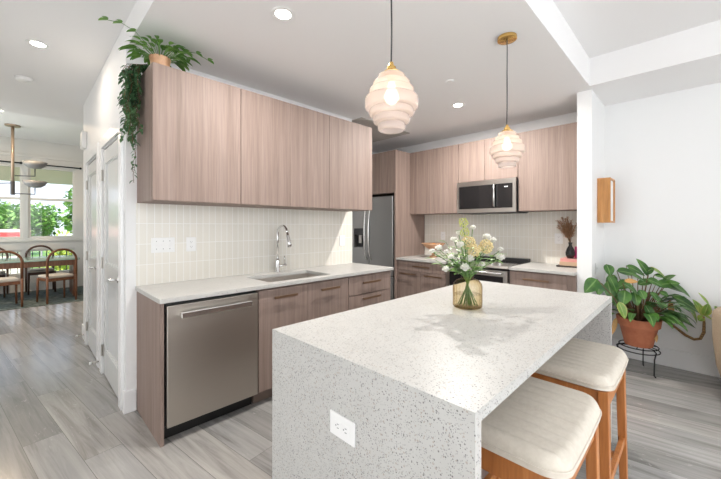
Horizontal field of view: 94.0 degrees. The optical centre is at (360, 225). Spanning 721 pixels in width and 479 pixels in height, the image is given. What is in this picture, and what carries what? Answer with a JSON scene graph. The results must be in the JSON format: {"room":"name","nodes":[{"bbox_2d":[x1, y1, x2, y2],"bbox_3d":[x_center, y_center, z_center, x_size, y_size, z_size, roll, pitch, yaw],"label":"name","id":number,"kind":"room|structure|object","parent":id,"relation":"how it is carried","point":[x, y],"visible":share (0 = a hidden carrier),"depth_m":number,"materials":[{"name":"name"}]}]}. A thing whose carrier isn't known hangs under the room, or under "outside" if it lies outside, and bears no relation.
{"room":"kitchen","nodes":[
{"label":"kitchen","id":0,"kind":"room"},
{"bbox_2d":[0,166,71,184],"bbox_3d":[-7.279,-1.325,7.936,1.540,0.530,9.000,0,0,45],"label":"soffit","id":1,"kind":"structure","parent":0,"point":[50,176],"depth_m":8.28,"materials":[{"name":"beige"}]},
{"bbox_2d":[0,111,82,145],"bbox_3d":[-4.718,-1.745,6.668,3.560,0.290,6.010,0,0,45],"label":"ceiling","id":2,"kind":"structure","parent":0,"point":[35,128],"depth_m":6.25,"materials":[{"name":"white paint"}]},
{"bbox_2d":[0,123,47,194],"bbox_3d":[-6.299,-1.170,5.981,1.344,1.240,0.335,0,0,0],"label":"chandelier","id":3,"kind":"object","parent":2,"relation":"hanging from","point":[34,165],"visible":1,"depth_m":5.96,"materials":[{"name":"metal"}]},
{"bbox_2d":[0,136,82,293],"bbox_3d":[-6.013,-0.290,7.955,0.190,3.300,6.010,0,0,45],"label":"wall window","id":4,"kind":"structure","parent":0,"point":[22,146],"depth_m":7.16,"materials":[{"name":"white paint"}]},
{"bbox_2d":[0,164,21,238],"bbox_3d":[-7.271,-0.490,6.702,0.070,1.500,0.740,0,0,45],"label":"window","id":5,"kind":"structure","parent":4,"relation":"attached to","point":[19,166],"depth_m":6.93,"materials":[{"name":"white"}]},
{"bbox_2d":[28,168,74,237],"bbox_3d":[-6.686,-0.490,7.291,0.070,1.500,0.740,0,0,45],"label":"window","id":6,"kind":"structure","parent":4,"relation":"attached to","point":[72,200],"depth_m":7.29,"materials":[{"name":"white"}]},
{"bbox_2d":[28,248,74,272],"bbox_3d":[-6.690,0.760,7.295,0.060,0.520,0.740,0,0,45],"label":"window","id":7,"kind":"structure","parent":4,"relation":"attached to","point":[72,249],"depth_m":7.22,"materials":[{"name":"white"}]},
{"bbox_2d":[0,0,136,123],"bbox_3d":[-0.164,-1.540,2.143,9.400,0.120,6.010,0,0,45],"label":"ceiling","id":8,"kind":"structure","parent":0,"point":[64,74],"depth_m":2.84,"materials":[{"name":"white paint"}]},
{"bbox_2d":[14,75,33,83],"bbox_3d":[-3.373,-1.460,3.368,0.140,0.040,0.140,0,0,45],"label":"smoke detector","id":9,"kind":"object","parent":8,"relation":"attached to","point":[20,78],"visible":1,"depth_m":3.34,"materials":[{"name":"white plastic"}]},
{"bbox_2d":[25,39,49,48],"bbox_3d":[-2.627,-1.478,2.737,0.146,0.003,0.146,0,0,45],"label":"recessed light","id":10,"kind":"object","parent":8,"relation":"in","point":[35,43],"visible":1,"depth_m":2.74,"materials":[{"name":"white plastic"}]},
{"bbox_2d":[30,41,45,46],"bbox_3d":[-2.627,-1.478,2.737,0.093,0.002,0.093,0,0,45],"label":"diffuser","id":11,"kind":"object","parent":10,"relation":"attached to","point":[34,43],"depth_m":2.74,"materials":[{"name":"white plastic"}]},
{"bbox_2d":[83,22,125,324],"bbox_3d":[-2.512,-0.120,3.327,2.400,2.960,0.120,0,0,45],"label":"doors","id":12,"kind":"structure","parent":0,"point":[100,111],"depth_m":3.11,"materials":[{"name":"white paint"}]},
{"bbox_2d":[80,131,86,149],"bbox_3d":[-3.259,-1.000,3.951,0.150,0.190,0.046,0,0,45],"label":"door chime","id":13,"kind":"object","parent":12,"relation":"attached to","point":[83,135],"visible":1,"depth_m":3.90,"materials":[{"name":"white plastic"}]},
{"bbox_2d":[85,142,98,367],"bbox_3d":[-2.803,0.280,3.587,0.944,2.160,0.122,0,0,45],"label":"door frame","id":14,"kind":"structure","parent":12,"relation":"attached to","point":[94,151],"depth_m":3.26,"materials":[{"name":"white paint"}]},
{"bbox_2d":[86,159,95,357],"bbox_3d":[-2.845,0.334,3.551,0.749,2.028,0.100,0,0,45],"label":"door","id":15,"kind":"structure","parent":14,"relation":"attached to","point":[91,183],"depth_m":3.66,"materials":[{"name":"white paint"}]},
{"bbox_2d":[99,117,123,410],"bbox_3d":[-2.058,0.280,2.847,0.964,2.160,0.122,0,0,45],"label":"door frame","id":16,"kind":"structure","parent":12,"relation":"attached to","point":[114,130],"depth_m":2.52,"materials":[{"name":"white paint"}]},
{"bbox_2d":[101,139,117,397],"bbox_3d":[-2.100,0.334,2.811,0.769,2.028,0.100,0,0,45],"label":"door","id":17,"kind":"structure","parent":16,"relation":"attached to","point":[109,175],"depth_m":2.88,"materials":[{"name":"white paint"}]},
{"bbox_2d":[122,49,351,390],"bbox_3d":[-0.946,0.037,3.286,0.120,2.645,2.270,0,0,45],"label":"wall","id":18,"kind":"structure","parent":0,"point":[130,190],"depth_m":2.47,"materials":[{"name":"white paint"}]},
{"bbox_2d":[82,324,136,413],"bbox_3d":[-2.532,1.280,3.296,2.416,0.160,0.080,0,0,45],"label":"baseboard","id":19,"kind":"structure","parent":18,"relation":"attached to","point":[129,398],"depth_m":2.44,"materials":[{"name":"white paint"}]},
{"bbox_2d":[137,62,240,205],"bbox_3d":[-1.293,-0.619,2.552,0.420,0.903,0.602,0,0,45],"label":"upper cabinet","id":20,"kind":"object","parent":18,"relation":"attached to","point":[189,149],"visible":0.99,"depth_m":2.36,"materials":[{"name":"beige wood"}]},
{"bbox_2d":[115,64,148,183],"bbox_3d":[-1.595,-0.718,2.363,0.256,0.859,0.268,0,0,2],"label":"trailing plant","id":21,"kind":"object","parent":20,"relation":"hanging from","point":[131,77],"visible":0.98,"depth_m":2.31,"materials":[{"name":"green plant"}]},
{"bbox_2d":[98,16,213,71],"bbox_3d":[-1.399,-1.181,2.319,0.475,0.220,0.665,0,0,45],"label":"potted plant","id":22,"kind":"object","parent":20,"relation":"on","point":[159,58],"visible":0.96,"depth_m":2.27,"materials":[{"name":"green plant"}]},
{"bbox_2d":[136,203,351,285],"bbox_3d":[-0.879,0.139,3.263,0.008,0.612,2.206,0,0,45],"label":"backsplash","id":23,"kind":"structure","parent":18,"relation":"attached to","point":[230,241],"depth_m":2.99,"materials":[{"name":"beige tile"}]},
{"bbox_2d":[151,237,174,252],"bbox_3d":[-1.524,0.149,2.598,0.012,0.116,0.163,0,0,45],"label":"light switch","id":24,"kind":"object","parent":23,"relation":"attached to","point":[163,244],"visible":1,"depth_m":2.59,"materials":[{"name":"white plastic"}]},
{"bbox_2d":[186,237,195,251],"bbox_3d":[-1.383,0.151,2.744,0.008,0.116,0.074,0,0,45],"label":"wall outlet","id":25,"kind":"object","parent":23,"relation":"attached to","point":[190,241],"visible":1,"depth_m":2.74,"materials":[{"name":"white plastic"}]},
{"bbox_2d":[339,235,344,245],"bbox_3d":[-0.213,0.173,3.921,0.008,0.120,0.080,0,0,45],"label":"wall outlet","id":26,"kind":"object","parent":23,"relation":"attached to","point":[341,237],"visible":1,"depth_m":3.92,"materials":[{"name":"white plastic"}]},
{"bbox_2d":[221,89,328,209],"bbox_3d":[-0.765,-0.619,3.083,0.420,0.903,0.893,0,0,45],"label":"upper cabinet","id":27,"kind":"object","parent":18,"relation":"attached to","point":[285,146],"visible":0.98,"depth_m":2.89,"materials":[{"name":"beige wood"}]},
{"bbox_2d":[311,115,371,211],"bbox_3d":[-0.235,-0.619,3.617,0.420,0.903,0.610,0,0,45],"label":"upper cabinet","id":28,"kind":"object","parent":18,"relation":"attached to","point":[350,143],"visible":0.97,"depth_m":3.45,"materials":[{"name":"beige wood"}]},
{"bbox_2d":[0,286,720,478],"bbox_3d":[-1.405,1.390,3.377,12.900,0.060,6.010,0,0,45],"label":"floor","id":29,"kind":"structure","parent":0,"point":[61,417],"depth_m":2.28,"materials":[{"name":"wood"}]},
{"bbox_2d":[0,286,82,310],"bbox_3d":[-6.385,1.355,6.012,1.820,0.010,2.430,0,0,45],"label":"area rug","id":30,"kind":"object","parent":29,"relation":"on","point":[8,302],"visible":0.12,"depth_m":6.23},
{"bbox_2d":[0,248,8,296],"bbox_3d":[-6.987,0.875,6.349,0.448,0.949,0.459,0,0,-42],"label":"dining chair","id":31,"kind":"object","parent":30,"relation":"on","point":[2,273],"visible":0.83,"depth_m":6.58,"materials":[{"name":"brown wood"}]},
{"bbox_2d":[0,251,23,306],"bbox_3d":[-5.913,0.875,5.544,0.459,0.949,0.448,0,0,36],"label":"dining chair","id":32,"kind":"object","parent":30,"relation":"on","point":[4,281],"visible":1,"depth_m":5.58,"materials":[{"name":"brown wood"}]},
{"bbox_2d":[0,255,79,295],"bbox_3d":[-6.459,0.982,6.023,0.920,0.735,2.120,0,0,45],"label":"dining table","id":33,"kind":"object","parent":30,"relation":"on","point":[29,262],"visible":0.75,"depth_m":6.25,"materials":[{"name":"brown wood"}]},
{"bbox_2d":[25,245,55,294],"bbox_3d":[-6.501,0.875,6.839,0.459,0.949,0.448,0,0,42],"label":"dining chair","id":34,"kind":"object","parent":30,"relation":"on","point":[35,271],"visible":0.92,"depth_m":6.80,"materials":[{"name":"brown wood"}]},
{"bbox_2d":[36,248,77,303],"bbox_3d":[-5.469,0.875,6.048,0.459,0.949,0.448,0,0,26],"label":"dining chair","id":35,"kind":"object","parent":30,"relation":"on","point":[47,277],"visible":1,"depth_m":5.95,"materials":[{"name":"brown wood"}]},
{"bbox_2d":[137,292,163,447],"bbox_3d":[-1.434,0.918,2.280,0.606,0.883,0.021,0,0,45],"label":"cabinet end panel","id":36,"kind":"object","parent":29,"relation":"on","point":[150,314],"visible":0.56,"depth_m":2.20,"materials":[{"name":"beige wood"}]},
{"bbox_2d":[164,290,257,438],"bbox_3d":[-1.177,0.919,2.484,0.663,0.882,0.611,0,0,45],"label":"dishwasher","id":37,"kind":"object","parent":29,"relation":"on","point":[211,343],"visible":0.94,"depth_m":2.25,"materials":[{"name":"silver metal"}]},
{"bbox_2d":[251,277,347,402],"bbox_3d":[-0.644,0.919,3.048,0.644,0.882,0.922,0,0,45],"label":"base cabinet","id":38,"kind":"object","parent":29,"relation":"on","point":[281,306],"visible":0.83,"depth_m":2.70,"materials":[{"name":"beige wood"}]},
{"bbox_2d":[347,271,389,309],"bbox_3d":[-0.091,0.919,3.604,0.644,0.882,0.640,0,0,45],"label":"base cabinet","id":39,"kind":"object","parent":29,"relation":"on","point":[364,290],"visible":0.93,"depth_m":3.36,"materials":[{"name":"beige wood"}]},
{"bbox_2d":[135,263,393,303],"bbox_3d":[-0.651,0.461,3.043,0.624,0.030,2.230,0,0,45],"label":"countertop","id":40,"kind":"structure","parent":39,"relation":"on","point":[163,293],"depth_m":2.64,"materials":[{"name":"stone"}]},
{"bbox_2d":[275,225,291,271],"bbox_3d":[-0.703,0.218,3.192,0.261,0.456,0.122,0,0,45],"label":"faucet","id":41,"kind":"object","parent":40,"relation":"on","point":[278,265],"visible":1,"depth_m":3.23,"materials":[{"name":"silver metal"}]},
{"bbox_2d":[256,273,320,281],"bbox_3d":[-0.630,0.571,3.008,0.414,0.187,0.664,0,0,45],"label":"sink","id":42,"kind":"object","parent":40,"relation":"in","point":[305,275],"visible":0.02,"depth_m":3.23,"materials":[{"name":"silver metal"}]},
{"bbox_2d":[352,196,393,299],"bbox_3d":[0.354,0.468,5.261,0.898,1.785,0.796,0,0,45],"label":"refrigerator","id":43,"kind":"object","parent":29,"relation":"on","point":[373,230],"visible":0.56,"depth_m":4.93,"materials":[{"name":"grey metal"}]},
{"bbox_2d":[394,149,424,298],"bbox_3d":[0.737,0.145,4.978,0.025,2.430,0.718,0,0,45],"label":"panel","id":44,"kind":"object","parent":29,"relation":"on","point":[409,229],"visible":0.36,"depth_m":4.86,"materials":[{"name":"beige wood"}]},
{"bbox_2d":[397,260,445,297],"bbox_3d":[1.028,0.919,4.688,0.792,0.882,0.718,0,0,45],"label":"base cabinet","id":45,"kind":"object","parent":29,"relation":"on","point":[413,277],"visible":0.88,"depth_m":4.49,"materials":[{"name":"beige wood"}]},
{"bbox_2d":[396,254,464,263],"bbox_3d":[1.027,0.461,4.689,0.793,0.030,0.702,0,0,45],"label":"countertop","id":46,"kind":"structure","parent":45,"relation":"on","point":[419,258],"depth_m":4.57,"materials":[{"name":"stone"}]},
{"bbox_2d":[422,243,444,257],"bbox_3d":[1.030,0.346,4.757,0.332,0.199,0.332,0,0,45],"label":"fruit bowl","id":47,"kind":"object","parent":46,"relation":"on","point":[427,245],"visible":0.62,"depth_m":4.68,"materials":[{"name":"brown wood"}]},
{"bbox_2d":[272,280,611,478],"bbox_3d":[0.595,0.903,1.796,0.948,0.914,1.866,0,0,45],"label":"kitchen island","id":48,"kind":"object","parent":29,"relation":"on","point":[417,376],"visible":0.91,"depth_m":1.22,"materials":[{"name":"stone"}]},
{"bbox_2d":[330,409,354,447],"bbox_3d":[-0.062,0.678,1.127,0.122,0.078,0.008,0,0,45],"label":"wall outlet","id":49,"kind":"object","parent":48,"relation":"attached to","point":[343,428],"visible":1,"depth_m":1.12,"materials":[{"name":"white plastic"}]},
{"bbox_2d":[335,420,340,431],"bbox_3d":[-0.078,0.678,1.139,0.029,0.033,0.002,0,0,45],"label":"socket","id":50,"kind":"object","parent":49,"relation":"attached to","point":[337,422],"depth_m":1.14,"materials":[{"name":"grey"}]},
{"bbox_2d":[342,424,347,436],"bbox_3d":[-0.050,0.678,1.111,0.029,0.033,0.002,0,0,45],"label":"socket","id":51,"kind":"object","parent":49,"relation":"attached to","point":[344,426],"depth_m":1.11,"materials":[{"name":"grey"}]},
{"bbox_2d":[453,276,482,309],"bbox_3d":[0.584,0.360,1.833,0.155,0.170,0.155,0,0,45],"label":"flower vase","id":52,"kind":"object","parent":48,"relation":"on","point":[456,306],"visible":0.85,"depth_m":1.82,"materials":[{"name":"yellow glass"}]},
{"bbox_2d":[429,248,477,305],"bbox_3d":[0.502,0.277,1.823,0.260,0.310,0.083,0,0,16],"label":"flower","id":53,"kind":"object","parent":52,"relation":"in","point":[431,250],"visible":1,"depth_m":1.83,"materials":[{"name":"white plant"}]},
{"bbox_2d":[435,245,474,303],"bbox_3d":[0.519,0.268,1.851,0.219,0.328,0.093,0,0,15],"label":"flower","id":54,"kind":"object","parent":52,"relation":"in","point":[438,247],"visible":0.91,"depth_m":1.84,"materials":[{"name":"white plant"}]},
{"bbox_2d":[448,254,466,280],"bbox_3d":[0.534,0.290,1.809,0.170,0.283,0.074,0,0,-12],"label":"flower","id":55,"kind":"object","parent":52,"relation":"in","point":[450,256],"visible":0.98,"depth_m":1.79,"materials":[{"name":"white plant"}]},
{"bbox_2d":[442,266,474,305],"bbox_3d":[0.525,0.323,1.794,0.192,0.219,0.071,0,0,-10],"label":"flower","id":56,"kind":"object","parent":52,"relation":"in","point":[445,268],"visible":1,"depth_m":1.78,"materials":[{"name":"white plant"}]},
{"bbox_2d":[450,236,472,305],"bbox_3d":[0.546,0.244,1.846,0.120,0.376,0.075,0,0,5],"label":"flower","id":57,"kind":"object","parent":52,"relation":"in","point":[452,238],"visible":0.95,"depth_m":1.85,"materials":[{"name":"white plant"}]},
{"bbox_2d":[453,218,469,305],"bbox_3d":[0.569,0.194,1.860,0.096,0.476,0.074,0,0,30],"label":"flower","id":58,"kind":"object","parent":52,"relation":"in","point":[466,221],"visible":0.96,"depth_m":1.84,"materials":[{"name":"yellow plant"}]},
{"bbox_2d":[456,228,468,303],"bbox_3d":[0.569,0.220,1.847,0.075,0.423,0.074,0,0,45],"label":"flower","id":59,"kind":"object","parent":52,"relation":"in","point":[462,234],"visible":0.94,"depth_m":1.83,"materials":[{"name":"yellow plant"}]},
{"bbox_2d":[455,241,470,305],"bbox_3d":[0.552,0.256,1.798,0.100,0.351,0.099,0,0,-29],"label":"flower","id":60,"kind":"object","parent":52,"relation":"in","point":[460,244],"visible":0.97,"depth_m":1.80,"materials":[{"name":"white plant"}]},
{"bbox_2d":[424,240,506,296],"bbox_3d":[0.567,0.246,1.851,0.388,0.340,0.363,0,0,45],"label":"leafy sprig","id":61,"kind":"object","parent":52,"relation":"in","point":[465,256],"visible":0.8,"depth_m":1.82,"materials":[{"name":"green"}]},
{"bbox_2d":[460,263,470,285],"bbox_3d":[0.557,0.312,1.790,0.060,0.238,0.133,0,0,18],"label":"flower","id":62,"kind":"object","parent":52,"relation":"in","point":[465,267],"visible":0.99,"depth_m":1.75,"materials":[{"name":"white plant"}]},
{"bbox_2d":[461,236,475,305],"bbox_3d":[0.585,0.242,1.825,0.073,0.379,0.087,0,0,-10],"label":"flower","id":63,"kind":"object","parent":52,"relation":"in","point":[468,237],"visible":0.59,"depth_m":1.80,"materials":[{"name":"beige plant"}]},
{"bbox_2d":[460,243,481,301],"bbox_3d":[0.595,0.262,1.801,0.112,0.340,0.076,0,0,45],"label":"flower","id":64,"kind":"object","parent":52,"relation":"in","point":[477,250],"visible":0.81,"depth_m":1.78,"materials":[{"name":"beige plant"}]},
{"bbox_2d":[465,254,476,271],"bbox_3d":[0.580,0.291,1.791,0.091,0.283,0.106,0,0,45],"label":"flower","id":65,"kind":"object","parent":52,"relation":"in","point":[470,257],"visible":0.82,"depth_m":1.76,"materials":[{"name":"white plant"}]},
{"bbox_2d":[466,262,485,305],"bbox_3d":[0.626,0.311,1.801,0.105,0.242,0.074,0,0,45],"label":"flower","id":66,"kind":"object","parent":52,"relation":"in","point":[480,264],"visible":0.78,"depth_m":1.81,"materials":[{"name":"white plant"}]},
{"bbox_2d":[463,233,490,305],"bbox_3d":[0.644,0.236,1.836,0.104,0.392,0.155,0,0,45],"label":"flower","id":67,"kind":"object","parent":52,"relation":"in","point":[486,236],"visible":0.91,"depth_m":1.84,"materials":[{"name":"white plant"}]},
{"bbox_2d":[461,239,493,303],"bbox_3d":[0.637,0.251,1.828,0.168,0.362,0.083,0,0,10],"label":"flower","id":68,"kind":"object","parent":52,"relation":"in","point":[486,243],"visible":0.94,"depth_m":1.81,"materials":[{"name":"beige plant"}]},
{"bbox_2d":[459,237,496,303],"bbox_3d":[0.658,0.247,1.848,0.226,0.370,0.060,0,0,-15],"label":"flower","id":69,"kind":"object","parent":52,"relation":"in","point":[493,239],"visible":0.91,"depth_m":1.85,"materials":[{"name":"white plant"}]},
{"bbox_2d":[458,246,502,303],"bbox_3d":[0.661,0.272,1.827,0.243,0.320,0.080,0,0,-3],"label":"flower","id":70,"kind":"object","parent":52,"relation":"in","point":[500,248],"visible":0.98,"depth_m":1.83,"materials":[{"name":"white plant"}]},
{"bbox_2d":[460,254,504,303],"bbox_3d":[0.661,0.291,1.818,0.230,0.282,0.085,0,0,27],"label":"flower","id":71,"kind":"object","parent":52,"relation":"in","point":[500,257],"visible":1,"depth_m":1.80,"materials":[{"name":"white plant"}]},
{"bbox_2d":[446,256,529,285],"bbox_3d":[1.548,0.874,4.113,0.750,0.933,0.773,0,0,45],"label":"range","id":72,"kind":"object","parent":29,"relation":"on","point":[498,272],"visible":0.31,"depth_m":3.84,"materials":[{"name":"grey metal"}]},
{"bbox_2d":[455,258,527,266],"bbox_3d":[1.574,0.447,4.139,0.746,0.010,0.570,0,0,45],"label":"cooktop","id":73,"kind":"object","parent":72,"relation":"in","point":[509,262],"depth_m":4.14,"materials":[{"name":"black glass"}]},
{"bbox_2d":[481,376,601,478],"bbox_3d":[0.556,0.984,1.170,0.408,0.753,0.508,0,0,45],"label":"bar stool","id":74,"kind":"object","parent":29,"relation":"on","point":[543,429],"visible":0.61,"depth_m":1.02,"materials":[{"name":"beige fabric"}]},
{"bbox_2d":[510,270,576,291],"bbox_3d":[2.064,0.919,3.658,0.615,0.882,0.718,0,0,45],"label":"base cabinet","id":75,"kind":"object","parent":29,"relation":"on","point":[524,278],"visible":0.27,"depth_m":3.40,"materials":[{"name":"beige wood"}]},
{"bbox_2d":[509,262,576,275],"bbox_3d":[2.064,0.461,3.658,0.615,0.030,0.702,0,0,45],"label":"countertop","id":76,"kind":"structure","parent":75,"relation":"on","point":[549,268],"depth_m":3.50,"materials":[{"name":"stone"}]},
{"bbox_2d":[556,265,576,267],"bbox_3d":[2.322,0.438,3.673,0.252,0.016,0.285,0,0,45],"label":"book","id":77,"kind":"object","parent":76,"relation":"on","point":[556,265],"visible":0.39,"depth_m":3.59,"materials":[{"name":"brown paper"}]},
{"bbox_2d":[559,261,576,265],"bbox_3d":[2.336,0.409,3.670,0.225,0.040,0.260,0,0,45],"label":"book","id":78,"kind":"object","parent":77,"relation":"on","point":[560,262],"visible":0.46,"depth_m":3.60,"materials":[{"name":"beige paper"}]},
{"bbox_2d":[560,257,576,261],"bbox_3d":[2.340,0.372,3.670,0.220,0.034,0.245,0,0,45],"label":"book","id":79,"kind":"object","parent":78,"relation":"on","point":[564,259],"visible":0.57,"depth_m":3.62,"materials":[{"name":"pink paper"}]},
{"bbox_2d":[565,242,574,258],"bbox_3d":[2.281,0.268,3.654,0.092,0.172,0.092,0,0,45],"label":"bud vase","id":80,"kind":"object","parent":79,"relation":"on","point":[570,252],"visible":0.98,"depth_m":3.63,"materials":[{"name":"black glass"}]},
{"bbox_2d":[556,216,576,242],"bbox_3d":[2.247,0.050,3.691,0.230,0.306,0.191,0,0,-27],"label":"bunch","id":81,"kind":"object","parent":80,"relation":"in","point":[567,231],"visible":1,"depth_m":3.66,"materials":[{"name":"brown plant"}]},
{"bbox_2d":[531,338,628,478],"bbox_3d":[1.024,0.984,1.640,0.408,0.753,0.508,0,0,45],"label":"bar stool","id":82,"kind":"object","parent":29,"relation":"on","point":[597,370],"visible":0.59,"depth_m":1.49,"materials":[{"name":"beige fabric"}]},
{"bbox_2d":[616,340,660,377],"bbox_3d":[2.608,1.237,3.154,0.321,0.243,0.332,0,0,45],"label":"plant stand","id":83,"kind":"object","parent":29,"relation":"on","point":[617,344],"visible":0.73,"depth_m":3.05,"materials":[{"name":"black metal"}]},
{"bbox_2d":[584,259,716,348],"bbox_3d":[2.540,0.713,2.920,0.816,0.800,1.054,0,0,45],"label":"potted plant","id":84,"kind":"object","parent":83,"relation":"on","point":[640,324],"visible":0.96,"depth_m":3.04,"materials":[{"name":"green plant"}]},
{"bbox_2d":[711,307,720,376],"bbox_3d":[3.084,1.015,2.456,0.714,0.690,0.820,0,0,30],"label":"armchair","id":85,"kind":"object","parent":29,"relation":"on","point":[716,313],"visible":1,"depth_m":2.62,"materials":[{"name":"beige fabric"}]},
{"bbox_2d":[126,0,720,152],"bbox_3d":[0.941,-1.442,2.547,8.400,0.315,3.880,0,0,45],"label":"ceiling","id":86,"kind":"structure","parent":0,"point":[329,57],"depth_m":2.61,"materials":[{"name":"white paint"}]},
{"bbox_2d":[271,6,294,21],"bbox_3d":[-0.470,-1.283,2.040,0.146,0.003,0.146,0,0,45],"label":"recessed light","id":87,"kind":"object","parent":86,"relation":"in","point":[281,13],"visible":1,"depth_m":2.03,"materials":[{"name":"white plastic"}]},
{"bbox_2d":[275,10,290,18],"bbox_3d":[-0.470,-1.283,2.040,0.093,0.002,0.093,0,0,45],"label":"diffuser","id":88,"kind":"object","parent":87,"relation":"attached to","point":[279,14],"depth_m":2.04,"materials":[{"name":"white plastic"}]},
{"bbox_2d":[352,117,409,141],"bbox_3d":[0.099,-1.280,4.561,0.705,0.010,0.950,0,0,45],"label":"ceiling vent","id":89,"kind":"object","parent":86,"relation":"in","point":[376,135],"visible":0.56,"depth_m":4.61,"materials":[{"name":"grey paint"}]},
{"bbox_2d":[365,0,417,133],"bbox_3d":[0.130,-0.842,1.415,0.222,0.886,0.222,0,0,45],"label":"pendant light","id":90,"kind":"object","parent":86,"relation":"hanging from","point":[391,101],"visible":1,"depth_m":1.35,"materials":[{"name":"white glass"}]},
{"bbox_2d":[386,62,397,69],"bbox_3d":[0.130,-0.644,1.415,0.076,0.085,0.076,0,0,45],"label":"socket","id":91,"kind":"object","parent":90,"relation":"attached to","point":[391,66],"depth_m":1.40,"materials":[{"name":"gold metal"}]},
{"bbox_2d":[490,32,524,167],"bbox_3d":[0.998,-0.842,2.289,0.222,0.886,0.222,0,0,45],"label":"pendant light","id":92,"kind":"object","parent":86,"relation":"hanging from","point":[507,148],"visible":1,"depth_m":2.23,"materials":[{"name":"white glass"}]},
{"bbox_2d":[501,124,511,131],"bbox_3d":[0.998,-0.644,2.289,0.076,0.085,0.076,0,0,45],"label":"socket","id":93,"kind":"object","parent":92,"relation":"attached to","point":[507,129],"depth_m":2.26,"materials":[{"name":"gold metal"}]},
{"bbox_2d":[379,82,720,356],"bbox_3d":[0.755,-0.265,5.551,12.900,3.250,0.120,0,0,45],"label":"wall","id":94,"kind":"structure","parent":0,"point":[663,151],"depth_m":3.26,"materials":[{"name":"white paint"}]},
{"bbox_2d":[410,144,458,214],"bbox_3d":[1.141,-0.619,4.816,0.774,0.903,0.378,0,0,45],"label":"upper cabinet","id":95,"kind":"object","parent":94,"relation":"attached to","point":[434,173],"visible":0.9,"depth_m":4.66,"materials":[{"name":"beige wood"}]},
{"bbox_2d":[459,133,517,182],"bbox_3d":[1.684,-0.814,4.277,0.749,0.512,0.378,0,0,45],"label":"upper cabinet","id":96,"kind":"object","parent":94,"relation":"attached to","point":[476,163],"visible":0.66,"depth_m":4.21,"materials":[{"name":"beige wood"}]},
{"bbox_2d":[457,177,527,214],"bbox_3d":[1.647,-0.353,4.242,0.740,0.400,0.459,0,0,45],"label":"microwave","id":97,"kind":"object","parent":96,"relation":"attached to","point":[497,196],"visible":0.97,"depth_m":4.08,"materials":[{"name":"grey metal"}]},
{"bbox_2d":[425,211,576,263],"bbox_3d":[1.766,0.103,4.457,2.163,0.686,0.008,0,0,45],"label":"backsplash","id":98,"kind":"structure","parent":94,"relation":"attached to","point":[530,235],"depth_m":4.28,"materials":[{"name":"beige tile"}]},
{"bbox_2d":[555,233,562,243],"bbox_3d":[2.305,0.150,3.909,0.085,0.120,0.008,0,0,45],"label":"wall outlet","id":99,"kind":"object","parent":98,"relation":"attached to","point":[558,236],"visible":1,"depth_m":3.90,"materials":[{"name":"white plastic"}]},
{"bbox_2d":[518,122,576,211],"bbox_3d":[2.177,-0.619,3.787,0.636,0.903,0.378,0,0,45],"label":"upper cabinet","id":100,"kind":"object","parent":94,"relation":"attached to","point":[547,168],"visible":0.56,"depth_m":3.65,"materials":[{"name":"beige wood"}]},
{"bbox_2d":[612,338,720,377],"bbox_3d":[3.733,1.275,2.063,3.758,0.170,0.630,0,0,45],"label":"baseboard","id":101,"kind":"structure","parent":94,"relation":"attached to","point":[692,362],"depth_m":3.20,"materials":[{"name":"white paint"}]},
{"bbox_2d":[577,89,604,294],"bbox_3d":[2.358,0.037,3.430,0.120,2.645,0.630,0,0,45],"label":"wall","id":102,"kind":"structure","parent":0,"point":[590,110],"depth_m":3.22,"materials":[{"name":"white paint"}]},
{"bbox_2d":[597,177,614,222],"bbox_3d":[2.481,-0.250,3.392,0.108,0.440,0.270,0,0,45],"label":"wall sconce","id":103,"kind":"object","parent":102,"relation":"attached to","point":[605,186],"visible":1,"depth_m":3.30,"materials":[{"name":"brown wood"}]},
{"bbox_2d":[611,181,612,220],"bbox_3d":[2.476,-0.250,3.397,0.093,0.403,0.233,0,0,45],"label":"diffuser","id":104,"kind":"object","parent":103,"relation":"attached to","point":[611,181],"depth_m":3.40,"materials":[{"name":"white plastic"}]},
{"bbox_2d":[553,0,720,57],"bbox_3d":[2.331,-1.570,0.652,3.758,0.060,3.150,0,0,45],"label":"ceiling","id":105,"kind":"structure","parent":0,"point":[601,27],"depth_m":2.50,"materials":[{"name":"white paint"}]},
{"bbox_3d":[-0.021,0.038,5.018,1.010,2.645,1.730,0,0,45],"label":"wall niche","id":106,"kind":"object","parent":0,"visible":0},
{"bbox_2d":[372,150,393,196],"bbox_3d":[0.391,-0.767,5.327,0.956,0.605,0.710,0,0,45],"label":"upper cabinet","id":107,"kind":"object","parent":106,"relation":"attached to","point":[383,162],"visible":0.25,"depth_m":4.90,"materials":[{"name":"beige wood"}]},
{"label":"outside","id":108,"kind":"structure","parent":0,"visible":0},
{"bbox_2d":[31,251,68,269],"bbox_3d":[-54.213,4.460,46.812,122.950,0.200,130.000,0,0,45],"label":"ground","id":109,"kind":"structure","parent":108,"point":[35,253],"depth_m":52.71,"materials":[{"name":"green plant"}]},
{"bbox_2d":[0,229,19,273],"bbox_3d":[-27.815,2.310,19.952,6.265,4.100,11.700,0,0,45],"label":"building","id":110,"kind":"structure","parent":109,"relation":"on","point":[3,232],"depth_m":21.58,"materials":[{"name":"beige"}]},
{"bbox_2d":[0,201,63,235],"bbox_3d":[-38.489,0.811,37.763,8.078,7.117,8.024,0,0,45],"label":"leafy tree","id":111,"kind":"object","parent":109,"relation":"on","point":[9,219],"visible":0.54,"depth_m":37.82,"materials":[{"name":"green plant"}]},
{"bbox_2d":[38,230,71,270],"bbox_3d":[-14.773,2.265,17.734,3.622,4.209,3.490,0,0,45],"label":"leafy tree","id":112,"kind":"object","parent":109,"relation":"on","point":[57,268],"visible":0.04,"depth_m":16.77,"materials":[{"name":"green plant"}]},
{"bbox_2d":[60,188,71,233],"bbox_3d":[-29.210,0.058,37.137,7.394,8.623,6.662,0,0,45],"label":"leafy tree","id":113,"kind":"object","parent":109,"relation":"on","point":[67,220],"visible":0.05,"depth_m":35.04,"materials":[{"name":"green plant"}]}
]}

